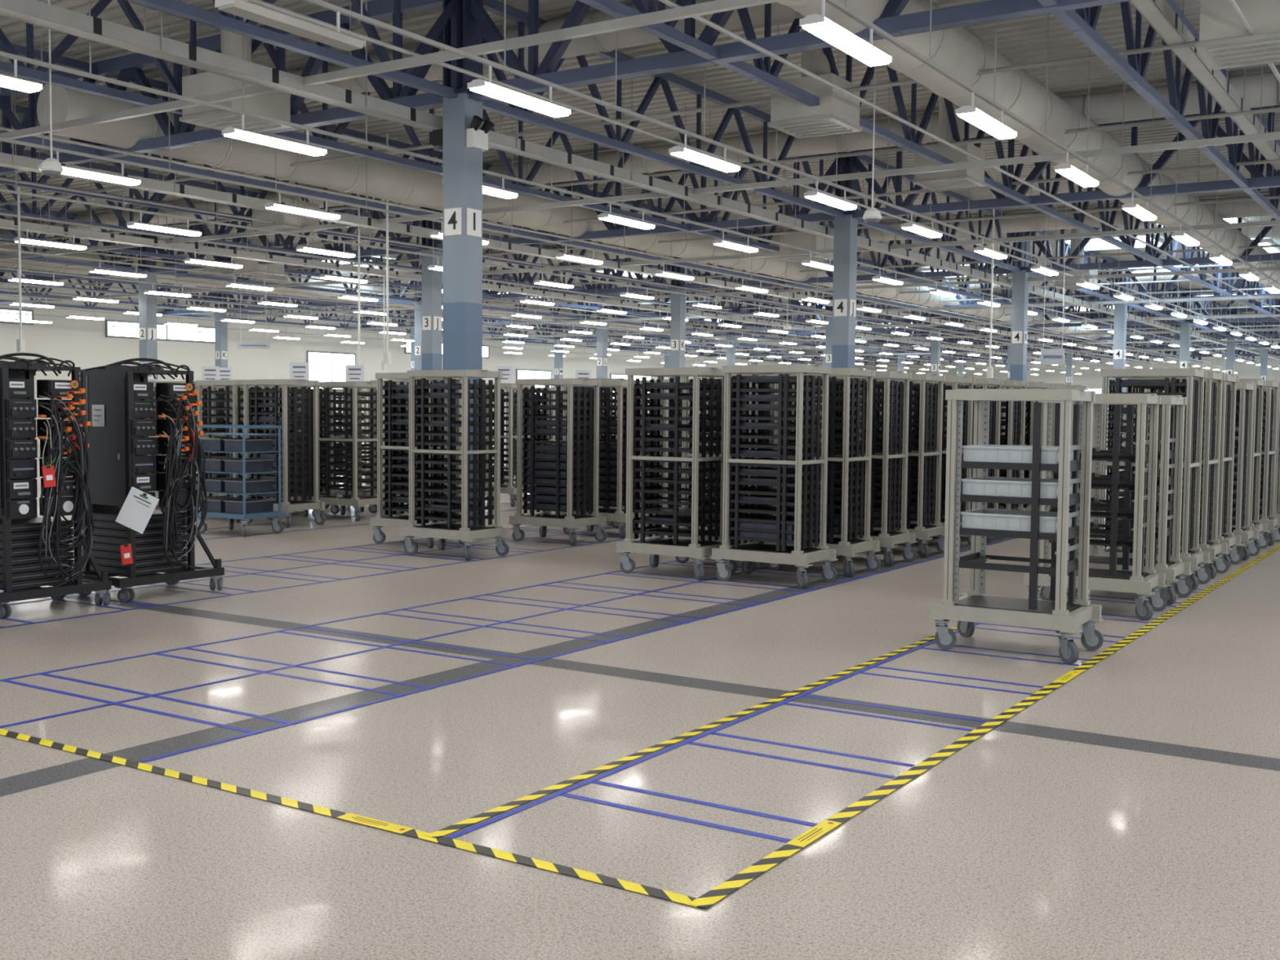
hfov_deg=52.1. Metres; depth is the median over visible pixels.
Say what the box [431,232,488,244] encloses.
diffuser
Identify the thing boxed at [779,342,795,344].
diffuser
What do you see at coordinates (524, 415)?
shelf
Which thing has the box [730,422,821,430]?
shelf
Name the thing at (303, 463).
shelf
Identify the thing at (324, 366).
window
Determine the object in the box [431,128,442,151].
junction box
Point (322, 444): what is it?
shelf
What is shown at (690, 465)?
shelf
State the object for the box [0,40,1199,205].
ceiling beam
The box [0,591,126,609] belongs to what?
tape
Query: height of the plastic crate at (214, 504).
0.158 m
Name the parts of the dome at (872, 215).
rod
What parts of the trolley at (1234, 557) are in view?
post, frame, frame, post, cross rail, post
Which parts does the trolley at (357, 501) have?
post, cross rail, post, frame, plate, frame, post, cross rail, post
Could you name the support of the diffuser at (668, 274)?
attached to the ceiling light at (660, 273)
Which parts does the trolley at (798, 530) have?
post, post, cross rail, frame, plate, frame, post, cross rail, post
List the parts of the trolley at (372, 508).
post, frame, frame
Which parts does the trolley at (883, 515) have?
post, cross rail, frame, frame, plate, post, cross rail, post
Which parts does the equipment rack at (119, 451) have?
post, panel, panel, post, carry handle, post, frame, carry handle, post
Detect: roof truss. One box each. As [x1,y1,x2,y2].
[0,0,262,115]
[0,0,443,175]
[0,43,100,155]
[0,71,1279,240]
[0,104,428,249]
[0,150,324,258]
[0,183,230,262]
[0,204,143,271]
[0,230,137,284]
[0,238,69,278]
[0,266,162,314]
[0,267,216,311]
[8,271,281,308]
[71,237,348,305]
[104,75,551,240]
[127,0,457,98]
[148,200,421,272]
[156,233,419,302]
[161,288,214,315]
[166,287,360,328]
[224,271,417,311]
[227,290,413,326]
[235,221,499,297]
[262,42,688,231]
[291,296,414,320]
[330,208,584,293]
[352,275,535,322]
[360,304,410,330]
[364,306,506,340]
[420,256,671,298]
[431,152,840,251]
[461,0,1132,101]
[482,0,848,217]
[482,219,677,288]
[482,274,599,319]
[482,294,591,325]
[482,315,557,339]
[482,315,613,337]
[502,266,671,317]
[506,318,551,341]
[514,320,620,349]
[537,297,670,337]
[552,186,781,284]
[558,306,728,339]
[563,325,664,348]
[577,0,718,60]
[590,258,750,314]
[601,284,828,321]
[608,293,730,335]
[619,328,662,350]
[619,328,718,347]
[630,334,710,356]
[678,232,1017,289]
[684,322,824,348]
[684,340,754,355]
[685,262,831,311]
[685,318,772,346]
[686,292,795,333]
[688,173,895,278]
[709,337,747,356]
[717,343,782,361]
[719,3,1031,204]
[721,342,801,355]
[730,300,933,335]
[735,310,825,345]
[752,285,863,331]
[755,331,901,355]
[758,343,822,361]
[771,325,822,351]
[782,350,820,362]
[785,346,821,364]
[788,257,919,308]
[795,308,885,344]
[805,350,868,360]
[831,262,1119,313]
[846,105,1279,219]
[855,294,936,329]
[855,316,1010,345]
[855,331,901,353]
[855,344,955,361]
[857,155,1021,271]
[857,337,913,360]
[857,355,881,366]
[867,305,947,342]
[871,347,924,365]
[885,322,955,351]
[896,239,1012,304]
[901,328,1058,353]
[906,334,960,359]
[913,344,965,365]
[921,277,1011,327]
[936,289,1184,329]
[941,311,1010,342]
[948,320,1008,351]
[955,333,1007,359]
[960,341,1111,359]
[964,342,1007,364]
[1021,217,1279,272]
[1026,333,1061,355]
[1026,345,1047,361]
[1027,287,1097,325]
[1027,306,1082,340]
[1027,308,1230,342]
[1027,328,1069,350]
[1028,150,1163,265]
[1029,230,1121,301]
[1036,0,1057,7]
[1051,0,1251,187]
[1064,341,1103,364]
[1070,322,1262,350]
[1073,336,1113,357]
[1084,316,1133,349]
[1097,297,1155,338]
[1121,257,1279,303]
[1124,267,1187,323]
[1125,337,1279,358]
[1125,340,1150,363]
[1132,329,1171,356]
[1154,314,1197,348]
[1160,225,1235,297]
[1172,338,1203,363]
[1186,285,1279,323]
[1187,293,1233,337]
[1197,332,1226,355]
[1231,306,1279,337]
[1233,271,1279,320]
[1233,311,1266,347]
[1235,341,1256,362]
[1242,113,1279,220]
[1265,321,1279,346]
[1266,326,1279,352]
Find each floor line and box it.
[0,511,1105,796]
[65,593,1279,771]
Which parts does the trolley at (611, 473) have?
frame, plate, frame, post, post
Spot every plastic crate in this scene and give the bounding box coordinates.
[200,437,240,450]
[200,497,251,511]
[201,457,247,471]
[202,477,250,492]
[222,438,274,451]
[222,458,274,472]
[222,478,275,493]
[223,497,275,513]
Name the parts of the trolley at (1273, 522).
frame, post, frame, cross rail, post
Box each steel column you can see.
[137,234,157,410]
[214,293,227,391]
[410,311,414,370]
[414,272,421,437]
[421,208,442,381]
[435,0,483,525]
[554,325,563,387]
[595,296,608,412]
[663,337,670,379]
[670,265,685,379]
[725,306,735,365]
[751,342,758,364]
[822,342,825,366]
[824,294,832,368]
[830,151,858,368]
[897,336,905,420]
[930,310,941,374]
[957,355,964,376]
[1007,328,1011,380]
[1009,231,1030,381]
[1065,341,1073,385]
[1110,267,1128,445]
[1110,346,1112,435]
[1178,288,1191,368]
[1225,308,1236,373]
[1259,322,1269,380]
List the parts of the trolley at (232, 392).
post, post, frame, plate, post, frame, post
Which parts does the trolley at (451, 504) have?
post, cross rail, post, frame, frame, plate, post, cross rail, post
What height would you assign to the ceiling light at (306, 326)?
0.275 m
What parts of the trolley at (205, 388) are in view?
frame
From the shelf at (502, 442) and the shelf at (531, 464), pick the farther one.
the shelf at (502, 442)
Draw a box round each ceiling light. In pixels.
[0,58,43,93]
[7,270,63,285]
[8,296,54,307]
[13,228,87,249]
[14,315,52,323]
[38,151,141,186]
[66,310,104,319]
[71,290,119,302]
[88,261,146,277]
[111,324,138,329]
[122,306,162,315]
[126,212,201,236]
[143,284,191,297]
[163,317,197,326]
[183,250,243,268]
[186,300,226,311]
[197,327,214,334]
[214,0,365,51]
[220,313,254,323]
[222,114,327,155]
[225,276,273,290]
[248,325,279,332]
[257,295,297,306]
[264,192,340,219]
[273,333,300,339]
[283,309,318,319]
[295,237,355,257]
[304,320,335,328]
[319,267,367,283]
[324,329,351,337]
[337,288,378,301]
[340,337,364,343]
[352,304,386,315]
[366,316,397,325]
[378,330,406,334]
[390,337,414,342]
[400,344,410,346]
[427,257,442,271]
[429,222,488,244]
[467,65,571,117]
[482,177,518,199]
[502,328,528,337]
[502,340,524,343]
[502,342,522,349]
[503,350,522,354]
[506,320,533,328]
[511,307,542,318]
[520,293,555,305]
[533,273,573,288]
[550,346,568,352]
[554,340,574,347]
[555,245,603,264]
[560,333,582,341]
[568,325,592,333]
[579,315,606,324]
[595,302,626,314]
[597,203,655,229]
[607,347,619,351]
[609,342,630,345]
[619,286,654,299]
[622,331,644,338]
[626,356,640,361]
[633,352,649,358]
[639,322,663,331]
[643,347,660,353]
[654,263,694,279]
[655,343,670,348]
[661,311,688,321]
[668,133,740,172]
[684,351,697,356]
[691,328,713,336]
[692,297,721,309]
[692,361,705,365]
[696,346,713,351]
[703,357,716,362]
[712,231,758,252]
[714,340,733,346]
[718,318,742,327]
[734,278,768,293]
[735,349,748,355]
[737,333,757,340]
[748,356,762,361]
[753,306,779,316]
[753,347,769,350]
[766,352,781,357]
[767,328,788,333]
[778,337,796,344]
[778,359,791,364]
[788,347,804,353]
[797,357,811,359]
[799,0,892,66]
[800,290,829,303]
[801,252,833,270]
[803,180,857,210]
[805,314,828,324]
[810,329,825,337]
[815,345,825,348]
[855,320,871,329]
[855,336,866,342]
[856,300,881,312]
[871,269,903,284]
[875,362,887,366]
[876,356,888,361]
[879,349,893,355]
[883,341,899,346]
[890,326,909,335]
[900,213,942,238]
[903,309,925,319]
[906,351,919,357]
[914,343,928,350]
[925,332,942,339]
[928,282,955,297]
[942,346,955,353]
[944,316,964,326]
[954,357,965,362]
[955,92,1017,139]
[957,337,972,344]
[967,351,979,355]
[973,238,1007,258]
[977,293,999,306]
[979,324,997,332]
[985,341,999,347]
[991,353,1001,358]
[1027,306,1037,315]
[1030,257,1058,275]
[1038,333,1053,342]
[1051,311,1069,322]
[1053,151,1098,186]
[1062,337,1075,345]
[1072,354,1083,359]
[1075,273,1099,288]
[1081,319,1097,328]
[1084,343,1097,349]
[1104,349,1113,352]
[1106,324,1113,333]
[1113,286,1133,300]
[1121,192,1156,221]
[1129,330,1143,338]
[1138,352,1148,358]
[1144,297,1162,310]
[1150,335,1162,342]
[1168,339,1179,346]
[1170,306,1186,317]
[1171,222,1199,246]
[1193,314,1208,324]
[1199,347,1208,353]
[1208,245,1232,265]
[1212,353,1222,356]
[1213,320,1226,330]
[1230,330,1242,335]
[1238,263,1258,280]
[1245,332,1256,340]
[1258,337,1269,344]
[1262,278,1279,293]
[1271,342,1279,348]
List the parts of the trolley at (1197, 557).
post, cross rail, plate, frame, frame, post, cross rail, post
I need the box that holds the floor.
[0,433,1279,959]
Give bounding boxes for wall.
[0,272,821,444]
[854,342,1279,434]
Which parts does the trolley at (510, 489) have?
plate, frame, frame, post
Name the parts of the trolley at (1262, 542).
frame, frame, post, post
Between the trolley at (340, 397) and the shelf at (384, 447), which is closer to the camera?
the shelf at (384, 447)
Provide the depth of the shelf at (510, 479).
22.69 m
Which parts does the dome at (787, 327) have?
rod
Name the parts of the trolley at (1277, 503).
frame, frame, post, post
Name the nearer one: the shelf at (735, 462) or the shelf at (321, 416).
the shelf at (735, 462)
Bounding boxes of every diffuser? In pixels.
[0,75,41,93]
[8,278,62,285]
[9,302,53,307]
[14,238,86,249]
[15,320,52,323]
[40,166,139,186]
[67,315,104,319]
[73,297,118,302]
[89,269,146,277]
[112,326,138,329]
[123,311,161,315]
[128,222,200,236]
[145,291,191,297]
[164,323,197,326]
[185,259,242,268]
[186,306,226,311]
[200,331,214,334]
[222,319,254,323]
[223,128,326,155]
[226,284,272,290]
[249,328,279,332]
[257,302,297,306]
[266,204,340,219]
[276,337,299,339]
[285,315,317,319]
[297,247,355,257]
[305,325,335,328]
[320,275,367,283]
[327,333,351,337]
[337,295,377,301]
[341,341,364,343]
[353,311,386,315]
[367,322,397,325]
[428,266,442,271]
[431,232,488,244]
[469,81,569,117]
[482,186,517,199]
[503,333,527,337]
[504,346,522,349]
[504,351,522,354]
[506,324,533,328]
[506,341,524,343]
[511,314,541,318]
[520,299,554,305]
[534,280,573,288]
[551,350,568,352]
[556,254,603,264]
[556,344,573,347]
[562,338,582,341]
[568,330,591,333]
[580,320,606,324]
[596,309,626,314]
[599,214,654,229]
[611,342,630,345]
[621,293,653,299]
[626,335,644,338]
[641,327,662,331]
[655,271,693,279]
[671,148,739,172]
[692,333,712,336]
[693,303,721,309]
[714,240,757,252]
[715,344,732,346]
[718,324,741,327]
[736,285,767,293]
[737,337,756,340]
[754,312,778,316]
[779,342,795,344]
[801,297,829,303]
[802,261,833,270]
[804,192,856,210]
[806,320,828,324]
[813,334,825,337]
[855,326,871,329]
[855,339,866,342]
[857,306,880,312]
[872,277,902,284]
[884,343,898,346]
[891,332,908,335]
[902,224,942,238]
[904,315,925,319]
[926,337,942,339]
[930,289,955,297]
[944,322,963,326]
[957,108,1016,139]
[957,341,972,344]
[974,248,1007,258]
[977,301,999,306]
[980,328,996,332]
[1027,311,1037,315]
[1031,266,1057,275]
[1052,317,1069,322]
[1055,165,1098,186]
[1076,281,1099,288]
[1081,324,1097,328]
[1114,293,1133,300]
[1123,204,1156,221]
[1130,335,1142,338]
[1145,304,1162,310]
[1171,312,1186,317]
[1172,233,1199,246]
[1194,320,1207,324]
[1209,255,1232,265]
[1213,326,1226,330]
[1231,332,1241,335]
[1240,272,1258,280]
[1245,337,1256,340]
[1263,286,1279,293]
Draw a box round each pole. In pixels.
[15,114,25,351]
[357,194,360,364]
[381,235,386,369]
[383,133,391,364]
[986,168,995,377]
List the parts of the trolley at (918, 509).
post, post, cross rail, frame, frame, plate, post, cross rail, post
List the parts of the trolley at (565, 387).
post, post, frame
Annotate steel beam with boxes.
[0,0,786,139]
[0,131,1279,260]
[0,220,1279,304]
[194,266,1279,319]
[344,294,1279,330]
[482,314,1279,338]
[570,328,1279,346]
[639,338,1279,352]
[706,346,1275,357]
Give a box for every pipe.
[0,106,1279,245]
[0,126,1211,363]
[0,177,1154,363]
[0,195,1279,290]
[0,212,1102,364]
[0,240,1039,364]
[0,261,993,365]
[0,275,944,365]
[0,288,894,365]
[21,160,1279,269]
[101,225,1279,298]
[177,244,1279,306]
[248,0,1279,346]
[251,262,1279,312]
[318,277,1245,317]
[388,288,1264,323]
[482,305,1279,332]
[505,298,1266,325]
[528,312,1275,335]
[607,324,1279,342]
[641,330,1279,345]
[657,0,1279,311]
[704,338,1261,350]
[743,342,1276,352]
[798,348,1277,356]
[1227,0,1279,83]
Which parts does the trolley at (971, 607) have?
post, perforated rail, post, perforated rail, frame, plate, frame, post, perforated rail, post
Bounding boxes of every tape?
[0,496,1106,728]
[0,528,700,628]
[0,557,692,680]
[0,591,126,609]
[0,728,705,908]
[1,680,261,733]
[2,617,34,622]
[8,524,640,604]
[40,673,296,724]
[68,594,153,606]
[137,537,1016,763]
[151,583,231,595]
[155,653,404,696]
[183,582,253,591]
[184,647,432,688]
[186,508,522,541]
[195,525,534,564]
[204,564,340,579]
[210,502,510,528]
[224,570,323,582]
[263,556,400,570]
[279,631,518,666]
[284,555,415,568]
[303,626,543,660]
[335,548,466,560]
[352,546,484,559]
[382,613,613,642]
[399,541,530,552]
[403,608,632,637]
[413,539,542,551]
[425,622,975,838]
[446,622,982,838]
[469,597,689,622]
[487,537,582,545]
[487,594,705,618]
[509,536,594,543]
[510,528,626,537]
[520,527,634,536]
[542,584,753,606]
[557,582,765,603]
[560,792,791,842]
[591,780,817,826]
[607,573,807,592]
[620,570,819,589]
[662,563,854,580]
[677,561,862,577]
[687,742,895,777]
[688,544,1279,908]
[711,732,914,766]
[783,702,973,730]
[802,695,986,722]
[859,671,1032,694]
[875,666,1043,687]
[921,647,1079,666]
[933,642,1088,660]
[974,626,1117,642]
[982,622,1125,637]
[1066,596,1176,606]
[1075,594,1182,603]
[1101,613,1155,619]
[1101,617,1149,622]
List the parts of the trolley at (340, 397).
frame, post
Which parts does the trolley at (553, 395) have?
frame, post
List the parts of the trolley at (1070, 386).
frame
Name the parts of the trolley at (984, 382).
frame, post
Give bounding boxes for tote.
[960,508,1071,533]
[961,476,1072,498]
[962,444,1073,463]
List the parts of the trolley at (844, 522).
post, cross rail, frame, frame, plate, post, cross rail, post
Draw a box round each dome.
[40,0,63,176]
[783,286,791,331]
[862,66,881,223]
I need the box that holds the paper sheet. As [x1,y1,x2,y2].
[115,486,159,533]
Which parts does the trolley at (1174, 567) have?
post, perforated rail, post, perforated rail, frame, frame, plate, post, perforated rail, post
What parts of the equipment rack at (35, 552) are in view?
panel, post, panel, carry handle, post, frame, carry handle, post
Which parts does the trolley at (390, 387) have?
post, cross rail, plate, frame, frame, post, post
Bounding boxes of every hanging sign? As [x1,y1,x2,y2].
[237,283,270,349]
[1040,190,1066,364]
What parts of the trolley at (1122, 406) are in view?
post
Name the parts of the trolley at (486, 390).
post, frame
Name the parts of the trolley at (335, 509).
frame, frame, post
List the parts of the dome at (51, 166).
rod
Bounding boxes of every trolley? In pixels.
[147,381,218,511]
[193,424,284,536]
[195,379,273,522]
[195,386,241,495]
[195,388,218,457]
[195,388,251,479]
[211,385,274,496]
[240,378,325,527]
[261,386,307,475]
[262,385,339,516]
[270,387,323,453]
[309,381,388,520]
[321,386,377,511]
[322,389,370,484]
[365,379,417,513]
[367,388,407,477]
[368,372,464,548]
[399,369,509,559]
[484,382,534,506]
[484,389,494,507]
[502,388,551,484]
[507,377,607,545]
[513,387,563,500]
[560,380,648,538]
[562,377,635,525]
[609,382,689,528]
[612,380,656,503]
[614,367,737,580]
[662,379,721,505]
[671,373,774,568]
[710,364,837,588]
[719,377,817,530]
[764,367,880,577]
[768,383,771,488]
[813,370,916,566]
[857,373,945,557]
[866,389,917,492]
[880,384,946,492]
[881,381,890,439]
[893,376,975,547]
[924,377,1005,542]
[926,388,1103,663]
[960,380,1027,531]
[980,382,1050,510]
[1000,383,1069,498]
[1022,393,1167,620]
[1025,385,1086,479]
[1066,395,1191,604]
[1094,368,1211,590]
[1106,404,1125,470]
[1123,371,1228,578]
[1145,373,1242,567]
[1179,382,1259,560]
[1204,378,1268,549]
[1214,380,1279,545]
[1214,387,1279,531]
[1236,394,1279,500]
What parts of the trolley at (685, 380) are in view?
post, post, cross rail, frame, frame, post, post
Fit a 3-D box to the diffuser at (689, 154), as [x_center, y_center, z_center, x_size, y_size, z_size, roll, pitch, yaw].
[0.834,-4.046,16.612,0.216,0.059,1.410,3,4,33]
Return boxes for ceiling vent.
[178,14,292,133]
[250,179,321,233]
[767,28,862,138]
[777,186,833,262]
[911,96,986,191]
[1053,228,1097,289]
[1195,0,1279,70]
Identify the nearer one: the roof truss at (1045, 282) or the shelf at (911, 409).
the shelf at (911, 409)
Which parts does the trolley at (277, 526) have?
post, rail, frame, post, post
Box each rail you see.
[0,0,1235,369]
[0,0,1279,365]
[0,89,1177,368]
[0,157,1111,368]
[0,177,1078,370]
[0,191,1031,371]
[0,232,984,371]
[0,250,930,371]
[0,272,881,371]
[0,284,809,364]
[302,0,1279,342]
[825,0,1279,285]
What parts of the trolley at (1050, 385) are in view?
post, frame, post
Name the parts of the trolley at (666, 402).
post, frame, plate, post, post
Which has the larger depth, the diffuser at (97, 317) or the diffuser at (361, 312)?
the diffuser at (97, 317)
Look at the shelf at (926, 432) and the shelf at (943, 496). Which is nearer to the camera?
the shelf at (926, 432)
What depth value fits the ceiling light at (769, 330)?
52.23 m
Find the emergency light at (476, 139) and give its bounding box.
[466,115,494,151]
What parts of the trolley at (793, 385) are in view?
post, post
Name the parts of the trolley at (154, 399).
frame, frame, post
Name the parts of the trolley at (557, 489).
post, post, frame, plate, frame, post, post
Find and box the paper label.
[92,404,104,426]
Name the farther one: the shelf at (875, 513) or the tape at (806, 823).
the shelf at (875, 513)
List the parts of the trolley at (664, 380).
frame, post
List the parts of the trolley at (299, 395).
post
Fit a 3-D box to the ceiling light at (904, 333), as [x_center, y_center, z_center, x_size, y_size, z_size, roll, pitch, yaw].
[10.553,-6.045,53.125,0.220,0.275,1.436,3,4,33]
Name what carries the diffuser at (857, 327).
attached to the ceiling light at (856, 326)
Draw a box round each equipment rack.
[0,352,111,618]
[71,357,224,602]
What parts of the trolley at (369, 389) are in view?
post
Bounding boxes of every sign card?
[139,362,158,381]
[201,366,219,380]
[219,367,232,379]
[289,362,309,380]
[345,364,364,381]
[493,365,514,383]
[575,369,591,378]
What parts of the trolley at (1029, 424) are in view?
plate, frame, frame, post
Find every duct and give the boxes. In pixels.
[0,239,884,353]
[1,0,805,150]
[36,83,1113,342]
[158,194,1279,288]
[231,225,285,276]
[502,264,1239,306]
[777,0,1279,294]
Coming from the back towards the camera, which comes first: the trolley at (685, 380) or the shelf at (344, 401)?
the shelf at (344, 401)
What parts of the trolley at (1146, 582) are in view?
post, perforated rail, frame, frame, plate, post, perforated rail, post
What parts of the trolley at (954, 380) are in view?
cross rail, frame, frame, plate, post, post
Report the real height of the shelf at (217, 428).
0.049 m
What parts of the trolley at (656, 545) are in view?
post, post, cross rail, frame, frame, plate, post, cross rail, post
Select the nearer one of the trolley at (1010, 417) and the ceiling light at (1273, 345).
the trolley at (1010, 417)
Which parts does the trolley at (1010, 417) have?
frame, post, post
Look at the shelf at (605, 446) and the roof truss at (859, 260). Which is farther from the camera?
the roof truss at (859, 260)
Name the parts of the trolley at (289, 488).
post, post, frame, post, plate, frame, post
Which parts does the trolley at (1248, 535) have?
plate, frame, frame, post, post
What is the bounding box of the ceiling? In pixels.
[0,0,1279,348]
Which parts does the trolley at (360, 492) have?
cross rail, frame, frame, post, plate, post, cross rail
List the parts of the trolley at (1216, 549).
post, frame, frame, plate, post, cross rail, post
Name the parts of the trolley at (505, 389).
post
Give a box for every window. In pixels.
[0,307,33,324]
[105,320,214,343]
[306,350,355,389]
[321,257,385,263]
[404,341,489,358]
[515,368,551,395]
[596,267,652,278]
[609,373,652,398]
[918,264,1012,277]
[1061,304,1129,311]
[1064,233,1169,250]
[1084,387,1102,393]
[1154,217,1250,227]
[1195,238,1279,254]
[1195,291,1257,301]
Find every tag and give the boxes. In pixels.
[41,462,56,487]
[120,541,133,564]
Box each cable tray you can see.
[0,0,1279,359]
[0,62,1169,362]
[0,148,1073,363]
[1129,0,1279,170]
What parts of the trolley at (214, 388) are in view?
post, post, frame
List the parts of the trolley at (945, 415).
post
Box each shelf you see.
[149,398,197,401]
[150,471,208,475]
[195,474,226,477]
[196,471,278,474]
[202,390,263,394]
[202,398,263,402]
[202,406,263,410]
[202,414,263,417]
[202,422,263,425]
[202,430,263,433]
[202,453,250,457]
[202,491,278,494]
[203,432,278,435]
[204,450,278,453]
[204,472,233,475]
[216,393,263,395]
[216,420,263,422]
[216,427,263,431]
[248,388,312,392]
[248,395,312,399]
[248,402,312,407]
[248,411,312,414]
[248,416,312,422]
[248,423,313,430]
[248,432,313,437]
[248,452,313,460]
[248,474,313,483]
[249,488,313,497]
[252,467,313,475]
[262,438,313,444]
[270,431,301,434]
[271,435,324,438]
[272,444,313,453]
[272,459,313,467]
[273,481,313,490]
[290,442,324,446]
[290,449,324,453]
[320,391,377,395]
[320,399,377,403]
[320,407,377,411]
[320,415,377,418]
[320,422,377,426]
[320,430,377,435]
[320,440,377,443]
[320,445,377,450]
[320,453,377,458]
[320,461,377,466]
[320,468,377,474]
[320,476,377,482]
[320,484,377,490]
[334,428,377,431]
[335,442,370,447]
[335,450,370,453]
[335,457,377,461]
[335,465,377,468]
[335,471,377,475]
[335,479,377,483]
[336,422,377,424]
[376,390,417,393]
[376,416,417,420]
[376,450,407,453]
[382,384,417,390]
[382,393,417,399]
[382,403,408,407]
[382,411,408,416]
[382,418,417,424]
[382,428,417,433]
[382,436,417,442]
[382,445,408,450]
[382,453,417,459]
[382,462,417,468]
[382,471,417,477]
[382,479,417,486]
[382,487,417,494]
[382,494,417,503]
[382,504,417,512]
[414,382,494,389]
[414,392,493,399]
[414,403,493,408]
[414,412,493,417]
[414,420,493,426]
[414,430,493,436]
[414,440,493,445]
[414,448,493,455]
[414,457,493,465]
[414,466,493,474]
[414,475,493,484]
[414,484,493,493]
[414,493,493,502]
[415,502,493,512]
[415,511,493,521]
[484,447,515,451]
[484,453,515,457]
[484,465,524,470]
[484,476,524,482]
[492,416,529,420]
[492,429,515,432]
[492,458,528,463]
[492,470,515,475]
[493,391,529,395]
[493,398,529,402]
[493,411,529,413]
[493,422,515,426]
[493,440,529,444]
[522,389,593,393]
[522,397,593,402]
[522,404,593,410]
[522,413,593,418]
[522,419,593,426]
[522,427,593,435]
[522,438,593,444]
[522,444,593,453]
[522,452,593,461]
[522,460,593,469]
[522,468,593,478]
[522,476,593,486]
[522,485,592,495]
[522,493,592,503]
[522,502,592,511]
[528,395,562,398]
[528,401,562,404]
[528,435,562,439]
[573,386,625,391]
[573,391,640,395]
[573,399,640,402]
[573,437,639,442]
[579,427,639,435]
[579,442,635,450]
[579,450,639,458]
[579,457,639,466]
[579,466,639,475]
[579,474,635,483]
[579,482,639,490]
[579,489,639,498]
[579,497,639,506]
[580,405,640,410]
[580,419,639,426]
[593,414,625,418]
[622,481,679,486]
[624,441,680,447]
[624,449,680,456]
[632,505,719,515]
[632,514,719,526]
[632,524,719,537]
[633,414,720,420]
[633,423,720,431]
[633,435,720,441]
[633,444,720,452]
[633,454,719,462]
[633,465,719,473]
[633,471,679,477]
[633,475,719,484]
[633,484,719,494]
[633,494,719,505]
[634,382,721,389]
[634,392,720,399]
[634,404,720,409]
[634,419,680,425]
[639,430,680,433]
[687,502,768,509]
[688,378,770,386]
[688,389,770,394]
[688,395,769,402]
[688,413,769,418]
[688,420,745,426]
[688,430,769,435]
[688,439,769,444]
[688,444,769,452]
[688,461,768,469]
[688,469,758,477]
[688,480,744,487]
[688,494,743,503]
[698,485,743,495]
[698,512,768,519]
[698,518,719,528]
[729,475,820,487]
[729,485,819,496]
[729,494,819,506]
[729,503,819,515]
[729,512,819,524]
[729,521,819,534]
[729,530,819,543]
[730,414,821,420]
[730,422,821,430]
[730,432,821,439]
[730,441,820,448]
[730,448,820,458]
[730,457,820,467]
[730,466,820,477]
[731,375,822,383]
[731,386,821,392]
[731,395,821,401]
[731,404,821,411]
[782,388,866,394]
[782,395,866,403]
[782,414,865,420]
[782,440,865,446]
[782,447,865,455]
[788,484,864,491]
[788,500,860,508]
[789,431,865,438]
[789,515,863,526]
[790,378,866,386]
[790,422,865,429]
[790,464,864,473]
[813,472,864,482]
[813,489,864,499]
[813,509,863,517]
[813,523,863,535]
[814,404,866,411]
[820,456,864,464]
[834,480,901,486]
[834,496,901,502]
[834,508,900,519]
[835,381,899,387]
[835,391,902,395]
[835,397,902,404]
[835,414,902,419]
[835,431,902,436]
[835,438,902,444]
[835,445,902,453]
[835,461,897,469]
[837,501,897,511]
[842,422,898,428]
[857,516,900,527]
[858,485,901,494]
[860,405,902,411]
[863,499,932,505]
[864,430,936,435]
[864,437,936,443]
[864,453,897,461]
[864,475,935,482]
[864,491,935,497]
[865,382,934,389]
[865,398,937,404]
[865,414,933,419]
[865,444,936,450]
[866,391,937,396]
[874,503,931,513]
[875,421,933,427]
[875,458,933,466]
[875,466,935,474]
[895,511,934,520]
[896,473,963,478]
[896,481,935,489]
[897,385,968,391]
[897,400,964,404]
[897,406,937,412]
[897,414,967,419]
[897,429,964,434]
[897,435,964,441]
[902,451,933,458]
[910,494,945,500]
[910,498,962,507]
[911,421,967,426]
[911,442,964,448]
[911,457,946,463]
[911,464,963,471]
[911,487,962,493]
[917,478,962,485]
[919,406,967,412]
[930,507,962,515]
[931,435,995,439]
[931,470,994,473]
[959,551,1078,572]
[960,491,1079,503]
[960,524,1079,537]
[961,457,1080,468]
[987,472,1016,477]
[988,435,1017,439]
[988,440,1017,444]
[989,402,1031,406]
[991,401,1018,406]
[991,408,1017,413]
[991,420,1031,425]
[991,421,1020,426]
[991,427,1030,431]
[991,433,1030,438]
[1000,415,1017,419]
[1000,428,1020,432]
[1000,439,1030,444]
[1000,470,1029,475]
[1005,408,1031,413]
[1048,533,1146,545]
[1049,506,1146,516]
[1050,478,1147,488]
[1079,452,1148,459]
[1089,521,1172,534]
[1090,497,1173,509]
[1091,472,1173,482]
[1092,448,1174,454]
[1104,534,1182,546]
[1105,511,1182,518]
[1105,517,1191,527]
[1105,524,1182,537]
[1106,461,1192,471]
[1106,470,1192,480]
[1106,489,1191,499]
[1106,497,1183,508]
[1107,425,1185,433]
[1107,435,1185,442]
[1107,444,1193,452]
[1108,407,1186,414]
[1108,417,1194,423]
[1109,379,1186,386]
[1109,390,1195,395]
[1131,469,1211,476]
[1132,443,1212,449]
[1133,382,1213,389]
[1133,417,1213,423]
[1133,435,1212,440]
[1145,512,1209,519]
[1145,517,1201,528]
[1146,487,1210,493]
[1158,484,1183,489]
[1192,528,1200,537]
[1212,488,1243,497]
[1212,497,1236,506]
[1212,506,1235,515]
[1213,435,1238,443]
[1213,447,1244,452]
[1213,453,1238,462]
[1213,462,1237,471]
[1213,471,1237,479]
[1213,479,1236,488]
[1214,426,1239,434]
[1215,390,1248,393]
[1226,515,1242,524]
[1253,506,1262,512]
[1259,498,1262,506]

